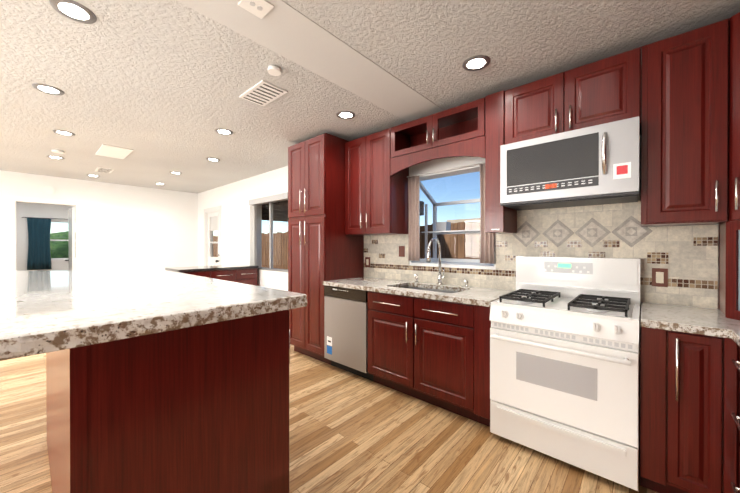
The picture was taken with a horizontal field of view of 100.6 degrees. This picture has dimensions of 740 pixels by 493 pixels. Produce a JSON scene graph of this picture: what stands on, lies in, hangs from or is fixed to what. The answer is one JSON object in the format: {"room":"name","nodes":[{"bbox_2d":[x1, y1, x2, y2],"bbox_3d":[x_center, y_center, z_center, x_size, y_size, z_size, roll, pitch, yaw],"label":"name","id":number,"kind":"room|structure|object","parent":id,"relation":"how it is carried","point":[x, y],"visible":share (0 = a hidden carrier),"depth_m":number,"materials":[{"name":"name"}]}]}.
{"room":"kitchen","nodes":[
{"label":"kitchen","id":0,"kind":"room"},
{"bbox_2d":[16,202,75,270],"bbox_3d":[-9.051,-0.011,7.190,0.150,2.550,6.800,0,0,42],"label":"wall","id":1,"kind":"structure","parent":0,"point":[57,212],"depth_m":7.68,"materials":[{"name":"white paint"}]},
{"bbox_2d":[50,220,75,260],"bbox_3d":[-8.047,-0.170,8.284,0.150,1.060,1.030,0,0,42],"label":"room window","id":2,"kind":"structure","parent":1,"relation":"in","point":[57,259],"depth_m":8.10,"materials":[{"name":"white plastic"}]},
{"bbox_2d":[22,217,67,219],"bbox_3d":[-8.068,-0.739,8.086,0.016,0.016,1.450,0,0,42],"label":"curtain rod","id":3,"kind":"object","parent":2,"relation":"attached to","point":[43,218],"visible":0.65,"depth_m":7.83,"materials":[{"name":"grey metal"}]},
{"bbox_2d":[27,218,51,269],"bbox_3d":[-8.356,-0.083,7.764,0.043,1.290,0.422,0,0,42],"label":"curtain","id":4,"kind":"object","parent":3,"relation":"hanging from","point":[39,255],"visible":1,"depth_m":7.75,"materials":[{"name":"blue fabric"}]},
{"bbox_2d":[0,170,197,270],"bbox_3d":[-6.441,-0.002,4.859,0.150,2.550,6.800,0,0,42],"label":"wall","id":5,"kind":"structure","parent":0,"point":[130,228],"depth_m":6.30,"materials":[{"name":"white paint"}]},
{"bbox_2d":[8,195,82,270],"bbox_3d":[-5.819,0.198,5.545,0.164,2.145,0.920,0,0,42],"label":"door frame","id":6,"kind":"structure","parent":5,"relation":"attached to","point":[12,255],"depth_m":5.41,"materials":[{"name":"white wood"}]},
{"bbox_2d":[65,207,74,270],"bbox_3d":[-5.973,0.243,6.105,0.790,2.030,0.099,0,0,42],"label":"door leaf","id":7,"kind":"structure","parent":5,"relation":"in","point":[71,234],"depth_m":5.94,"materials":[{"name":"white wood"}]},
{"bbox_2d":[0,344,657,492],"bbox_3d":[-4.371,1.306,3.016,12.700,0.050,7.100,0,0,42],"label":"floor","id":8,"kind":"structure","parent":0,"point":[349,432],"depth_m":1.98,"materials":[{"name":"laminate"}]},
{"bbox_2d":[46,352,49,465],"bbox_3d":[-1.695,0.779,2.132,0.605,1.010,0.730,0,0,42],"label":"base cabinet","id":9,"kind":"object","parent":8,"relation":"on","point":[47,354],"depth_m":1.87,"materials":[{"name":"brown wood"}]},
{"bbox_2d":[50,310,289,492],"bbox_3d":[-0.828,0.782,1.349,0.592,1.010,0.742,0,0,42],"label":"base cabinet","id":10,"kind":"object","parent":8,"relation":"on","point":[201,409],"depth_m":1.11,"materials":[{"name":"brown wood"}]},
{"bbox_2d":[0,270,306,360],"bbox_3d":[-1.992,0.243,2.114,3.465,0.058,1.239,0,0,42],"label":"countertop","id":11,"kind":"structure","parent":10,"relation":"on","point":[41,312],"depth_m":1.19,"materials":[{"name":"white stone"}]},
{"bbox_2d":[181,268,256,285],"bbox_3d":[-2.560,0.818,5.090,0.656,0.909,1.190,0,0,42],"label":"base cabinet","id":12,"kind":"object","parent":8,"relation":"on","point":[246,276],"visible":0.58,"depth_m":5.04,"materials":[{"name":"brown wood"}]},
{"bbox_2d":[165,264,258,272],"bbox_3d":[-2.587,0.343,5.092,0.670,0.040,1.220,0,0,42],"label":"countertop","id":13,"kind":"structure","parent":12,"relation":"on","point":[206,268],"depth_m":4.90,"materials":[{"name":"white stone"}]},
{"bbox_2d":[288,133,363,364],"bbox_3d":[-0.549,0.028,3.711,0.688,2.500,0.656,0,0,42],"label":"pantry cabinet","id":14,"kind":"object","parent":8,"relation":"on","point":[322,246],"visible":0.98,"depth_m":3.44,"materials":[{"name":"brown wood"}]},
{"bbox_2d":[324,285,372,380],"bbox_3d":[-0.058,0.840,3.288,0.606,0.879,0.617,0,0,42],"label":"stainless steel dishwasher","id":15,"kind":"object","parent":8,"relation":"on","point":[345,329],"visible":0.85,"depth_m":3.04,"materials":[{"name":"grey metal"}]},
{"bbox_2d":[368,291,490,426],"bbox_3d":[0.588,0.843,2.691,1.148,0.879,0.646,0,0,42],"label":"base cabinet","id":16,"kind":"object","parent":8,"relation":"on","point":[434,352],"visible":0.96,"depth_m":2.40,"materials":[{"name":"brown wood"}]},
{"bbox_2d":[323,277,512,306],"bbox_3d":[0.367,0.471,2.898,1.756,0.220,0.631,0,0,42],"label":"countertop","id":17,"kind":"structure","parent":16,"relation":"on","point":[479,296],"depth_m":2.71,"materials":[{"name":"stone"}]},
{"bbox_2d":[414,237,468,286],"bbox_3d":[0.609,0.134,2.875,0.572,0.452,0.258,0,0,42],"label":"gooseneck faucet","id":18,"kind":"object","parent":17,"relation":"on","point":[440,276],"visible":1,"depth_m":2.92,"materials":[{"name":"silver metal"}]},
{"bbox_2d":[489,256,640,491],"bbox_3d":[1.277,0.680,2.026,0.754,1.210,0.708,0,0,42],"label":"gas range","id":19,"kind":"object","parent":8,"relation":"on","point":[564,359],"visible":1,"depth_m":1.82,"materials":[{"name":"white metal"}]},
{"bbox_2d":[640,327,739,492],"bbox_3d":[1.938,0.847,1.486,0.944,0.879,0.646,0,0,42],"label":"base cabinet","id":20,"kind":"object","parent":8,"relation":"on","point":[689,405],"visible":0.92,"depth_m":1.47,"materials":[{"name":"brown wood"}]},
{"bbox_2d":[730,359,739,492],"bbox_3d":[0.964,0.853,0.179,0.656,0.879,2.678,0,0,42],"label":"base cabinet","id":21,"kind":"object","parent":8,"relation":"on","point":[734,416],"depth_m":1.26,"materials":[{"name":"brown wood"}]},
{"bbox_2d":[640,302,739,346],"bbox_3d":[1.059,0.391,0.499,0.944,0.040,3.286,0,0,42],"label":"countertop","id":22,"kind":"structure","parent":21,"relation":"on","point":[704,321],"depth_m":1.54,"materials":[{"name":"stone"}]},
{"bbox_2d":[719,221,739,319],"bbox_3d":[2.075,0.117,1.390,0.613,0.498,0.618,0,0,42],"label":"appliance garage","id":23,"kind":"object","parent":22,"relation":"on","point":[729,269],"visible":1,"depth_m":1.58,"materials":[{"name":"brown wood"}]},
{"bbox_2d":[0,0,739,192],"bbox_3d":[-4.371,-1.294,3.005,12.700,0.050,7.100,0,0,42],"label":"ceiling","id":24,"kind":"structure","parent":0,"point":[159,87],"depth_m":2.19,"materials":[{"name":"white paint"}]},
{"bbox_2d":[32,83,64,94],"bbox_3d":[-2.577,-1.263,2.462,0.183,0.006,0.183,0,0,3],"label":"recessed light","id":25,"kind":"object","parent":24,"relation":"in","point":[48,89],"depth_m":2.46,"materials":[{"name":"silver metal"}]},
{"bbox_2d":[47,155,64,158],"bbox_3d":[-4.447,-1.271,4.347,0.183,0.006,0.183,0,0,33],"label":"recessed light","id":26,"kind":"object","parent":24,"relation":"in","point":[50,156],"depth_m":4.34,"materials":[{"name":"silver metal"}]},
{"bbox_2d":[52,149,63,153],"bbox_3d":[-4.112,-1.261,4.047,0.120,0.024,0.118,0,0,42],"label":"smoke detector","id":27,"kind":"object","parent":24,"relation":"attached to","point":[53,150],"depth_m":4.02,"materials":[{"name":"white plastic"}]},
{"bbox_2d":[52,130,74,135],"bbox_3d":[-3.395,-1.267,3.408,0.183,0.006,0.183,0,0,33],"label":"recessed light","id":28,"kind":"object","parent":24,"relation":"in","point":[61,132],"depth_m":3.39,"materials":[{"name":"silver metal"}]},
{"bbox_2d":[49,0,96,23],"bbox_3d":[-1.581,-1.260,1.640,0.183,0.006,0.183,0,0,33],"label":"recessed light","id":29,"kind":"object","parent":24,"relation":"in","point":[75,11],"depth_m":1.64,"materials":[{"name":"silver metal"}]},
{"bbox_2d":[95,167,113,172],"bbox_3d":[-4.381,-1.270,5.066,0.360,0.013,0.200,0,0,42],"label":"ceiling vent","id":30,"kind":"object","parent":24,"relation":"in","point":[99,169],"depth_m":5.06,"materials":[{"name":"white metal"}]},
{"bbox_2d":[95,144,132,158],"bbox_3d":[-3.413,-1.266,4.094,0.620,0.013,0.300,0,0,42],"label":"ceiling light","id":31,"kind":"object","parent":24,"relation":"in","point":[106,150],"depth_m":4.04,"materials":[{"name":"white plastic"}]},
{"bbox_2d":[206,158,219,161],"bbox_3d":[-2.279,-1.271,4.462,0.183,0.006,0.183,0,0,3],"label":"recessed light","id":32,"kind":"object","parent":24,"relation":"in","point":[209,159],"depth_m":4.45,"materials":[{"name":"silver metal"}]},
{"bbox_2d":[215,128,232,134],"bbox_3d":[-1.601,-1.267,3.374,0.183,0.006,0.183,0,0,18],"label":"recessed light","id":33,"kind":"object","parent":24,"relation":"in","point":[221,131],"depth_m":3.36,"materials":[{"name":"silver metal"}]},
{"bbox_2d":[238,0,273,18],"bbox_3d":[-0.591,-1.256,1.594,0.130,0.014,0.130,0,0,42],"label":"electrical outlet","id":34,"kind":"object","parent":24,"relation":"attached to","point":[260,9],"depth_m":1.60,"materials":[{"name":"white plastic"}]},
{"bbox_2d":[239,80,287,105],"bbox_3d":[-0.881,-1.260,2.530,0.380,0.013,0.220,0,0,42],"label":"ceiling vent","id":35,"kind":"object","parent":24,"relation":"in","point":[262,93],"depth_m":2.51,"materials":[{"name":"white metal"}]},
{"bbox_2d":[268,65,280,75],"bbox_3d":[-0.677,-1.251,2.173,0.089,0.030,0.090,0,0,12],"label":"smoke detector","id":36,"kind":"object","parent":24,"relation":"attached to","point":[274,70],"depth_m":2.15,"materials":[{"name":"white plastic"}]},
{"bbox_2d":[177,0,443,121],"bbox_3d":[-1.626,-1.258,0.554,0.400,0.003,6.800,0,0,42],"label":"ceiling beam","id":37,"kind":"structure","parent":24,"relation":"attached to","point":[284,29],"depth_m":1.98,"materials":[{"name":"white paint"}]},
{"bbox_2d":[336,111,354,118],"bbox_3d":[-0.231,-1.265,2.942,0.183,0.006,0.183,0,0,3],"label":"recessed light","id":38,"kind":"object","parent":24,"relation":"in","point":[341,114],"depth_m":2.92,"materials":[{"name":"silver metal"}]},
{"bbox_2d":[462,55,489,70],"bbox_3d":[0.729,-1.262,2.111,0.183,0.006,0.183,0,0,33],"label":"recessed light","id":39,"kind":"object","parent":24,"relation":"in","point":[477,62],"depth_m":2.10,"materials":[{"name":"silver metal"}]},
{"bbox_2d":[198,135,718,332],"bbox_3d":[-2.056,-0.004,5.602,12.700,2.550,0.150,0,0,42],"label":"wall","id":40,"kind":"structure","parent":0,"point":[232,199],"depth_m":5.72,"materials":[{"name":"white paint"}]},
{"bbox_2d":[204,206,220,265],"bbox_3d":[-3.433,0.196,6.794,0.920,2.140,0.208,0,0,42],"label":"exterior door","id":41,"kind":"structure","parent":40,"relation":"in","point":[212,220],"depth_m":6.91,"materials":[{"name":"white paint"}]},
{"bbox_2d":[249,192,287,265],"bbox_3d":[-1.698,-0.258,5.132,1.220,1.170,0.067,0,0,42],"label":"window frame","id":42,"kind":"structure","parent":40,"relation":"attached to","point":[253,225],"depth_m":5.41,"materials":[{"name":"white wood"}]},
{"bbox_2d":[255,199,287,273],"bbox_3d":[-1.638,-0.193,5.200,1.140,1.210,0.132,0,0,42],"label":"sliding window","id":43,"kind":"structure","parent":40,"relation":"in","point":[270,251],"depth_m":5.28,"materials":[{"name":"silver metal"}]},
{"bbox_2d":[345,128,408,235],"bbox_3d":[0.050,-0.666,3.367,0.653,1.050,0.366,0,0,42],"label":"upper cabinet","id":44,"kind":"object","parent":40,"relation":"attached to","point":[376,198],"visible":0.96,"depth_m":3.22,"materials":[{"name":"brown wood"}]},
{"bbox_2d":[390,97,484,175],"bbox_3d":[0.647,-0.946,2.833,0.940,0.485,0.366,0,0,42],"label":"upper cabinet","id":45,"kind":"object","parent":40,"relation":"attached to","point":[458,131],"visible":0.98,"depth_m":2.77,"materials":[{"name":"brown wood"}]},
{"bbox_2d":[407,162,484,176],"bbox_3d":[0.732,-0.744,2.949,0.910,0.012,0.012,0,0,42],"label":"curtain rod","id":46,"kind":"object","parent":45,"relation":"attached to","point":[447,169],"visible":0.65,"depth_m":2.93,"materials":[{"name":"white metal"}]},
{"bbox_2d":[408,175,419,260],"bbox_3d":[0.454,-0.300,3.201,0.142,0.880,0.033,0,0,42],"label":"curtain","id":47,"kind":"object","parent":46,"relation":"hanging from","point":[413,230],"visible":1,"depth_m":3.20,"materials":[{"name":"fabric"}]},
{"bbox_2d":[479,163,493,263],"bbox_3d":[1.022,-0.298,2.693,0.127,0.880,0.033,0,0,42],"label":"curtain","id":48,"kind":"object","parent":46,"relation":"hanging from","point":[486,247],"visible":0.67,"depth_m":2.71,"materials":[{"name":"fabric"}]},
{"bbox_2d":[409,165,495,269],"bbox_3d":[0.935,-0.277,3.178,0.910,0.945,0.520,0,0,42],"label":"window","id":49,"kind":"structure","parent":40,"relation":"in","point":[443,228],"depth_m":3.32,"materials":[{"name":"white plastic"}]},
{"bbox_2d":[485,90,516,233],"bbox_3d":[1.065,-0.652,2.487,0.143,1.070,0.327,0,0,42],"label":"upper cabinet","id":50,"kind":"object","parent":40,"relation":"attached to","point":[499,219],"depth_m":2.37,"materials":[{"name":"brown wood"}]},
{"bbox_2d":[364,197,717,308],"bbox_3d":[0.990,0.011,2.767,2.858,0.699,0.018,0,0,42],"label":"tile backsplash","id":51,"kind":"structure","parent":40,"relation":"attached to","point":[686,257],"depth_m":2.20,"materials":[{"name":"tile"}]},
{"bbox_2d":[365,257,369,266],"bbox_3d":[-0.029,0.179,3.670,0.075,0.118,0.007,0,0,42],"label":"outlet","id":52,"kind":"object","parent":51,"relation":"attached to","point":[367,259],"depth_m":3.67,"materials":[{"name":"brown plastic"}]},
{"bbox_2d":[399,246,404,256],"bbox_3d":[0.343,0.045,3.335,0.075,0.118,0.012,0,0,42],"label":"outlet","id":53,"kind":"object","parent":51,"relation":"attached to","point":[401,248],"depth_m":3.33,"materials":[{"name":"brown plastic"}]},
{"bbox_2d":[652,268,667,286],"bbox_3d":[1.866,0.194,1.978,0.075,0.118,0.007,0,0,42],"label":"outlet","id":54,"kind":"object","parent":51,"relation":"attached to","point":[659,277],"depth_m":1.97,"materials":[{"name":"brown"}]},
{"bbox_2d":[505,47,640,144],"bbox_3d":[1.395,-0.966,2.165,0.773,0.440,0.366,0,0,42],"label":"upper cabinet","id":55,"kind":"object","parent":40,"relation":"attached to","point":[605,90],"visible":0.88,"depth_m":2.01,"materials":[{"name":"brown wood"}]},
{"bbox_2d":[500,116,639,210],"bbox_3d":[1.354,-0.521,2.120,0.763,0.441,0.466,0,0,42],"label":"over-the-range microwave","id":56,"kind":"object","parent":55,"relation":"attached to","point":[595,165],"visible":1,"depth_m":1.95,"materials":[{"name":"white metal"}]},
{"bbox_2d":[641,18,728,226],"bbox_3d":[1.811,-0.659,1.795,0.338,1.050,0.366,0,0,42],"label":"upper cabinet","id":57,"kind":"object","parent":40,"relation":"attached to","point":[684,129],"visible":1,"depth_m":1.68,"materials":[{"name":"brown wood"}]},
{"bbox_2d":[718,12,739,224],"bbox_3d":[2.079,-0.658,1.382,0.605,1.050,0.624,0,0,42],"label":"upper cabinet","id":58,"kind":"object","parent":40,"relation":"attached to","point":[734,128],"visible":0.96,"depth_m":1.55,"materials":[{"name":"brown wood"}]},
{"label":"outside","id":59,"kind":"structure","parent":0,"visible":0},
{"bbox_3d":[0.055,1.839,13.679,70.000,0.100,75.000,0,0,42],"label":"ground","id":60,"kind":"structure","parent":59,"visible":0},
{"bbox_2d":[50,231,68,257],"bbox_3d":[-16.962,0.413,17.475,9.950,2.780,22.000,0,0,42],"label":"trees","id":61,"kind":"object","parent":60,"relation":"on","point":[61,248],"depth_m":13.82,"materials":[{"name":"green plant"}]},
{"bbox_2d":[262,200,423,221],"bbox_3d":[-1.411,0.441,6.852,4.500,2.750,2.530,0,0,42],"label":"patio cover","id":62,"kind":"object","parent":60,"relation":"on","point":[282,209],"depth_m":6.45,"materials":[{"name":"brown wood"}]},
{"bbox_2d":[213,221,479,268],"bbox_3d":[-0.428,0.656,7.979,19.133,2.310,0.060,0,0,42],"label":"fence","id":63,"kind":"object","parent":60,"relation":"on","point":[456,240],"depth_m":6.27,"materials":[{"name":"brown wood"}]},
{"bbox_2d":[447,218,479,222],"bbox_3d":[10.658,0.354,10.908,13.300,2.890,7.800,0,0,42],"label":"neighboring building","id":64,"kind":"structure","parent":60,"relation":"on","point":[473,220],"depth_m":11.86,"materials":[{"name":"beige paint"}]}
]}

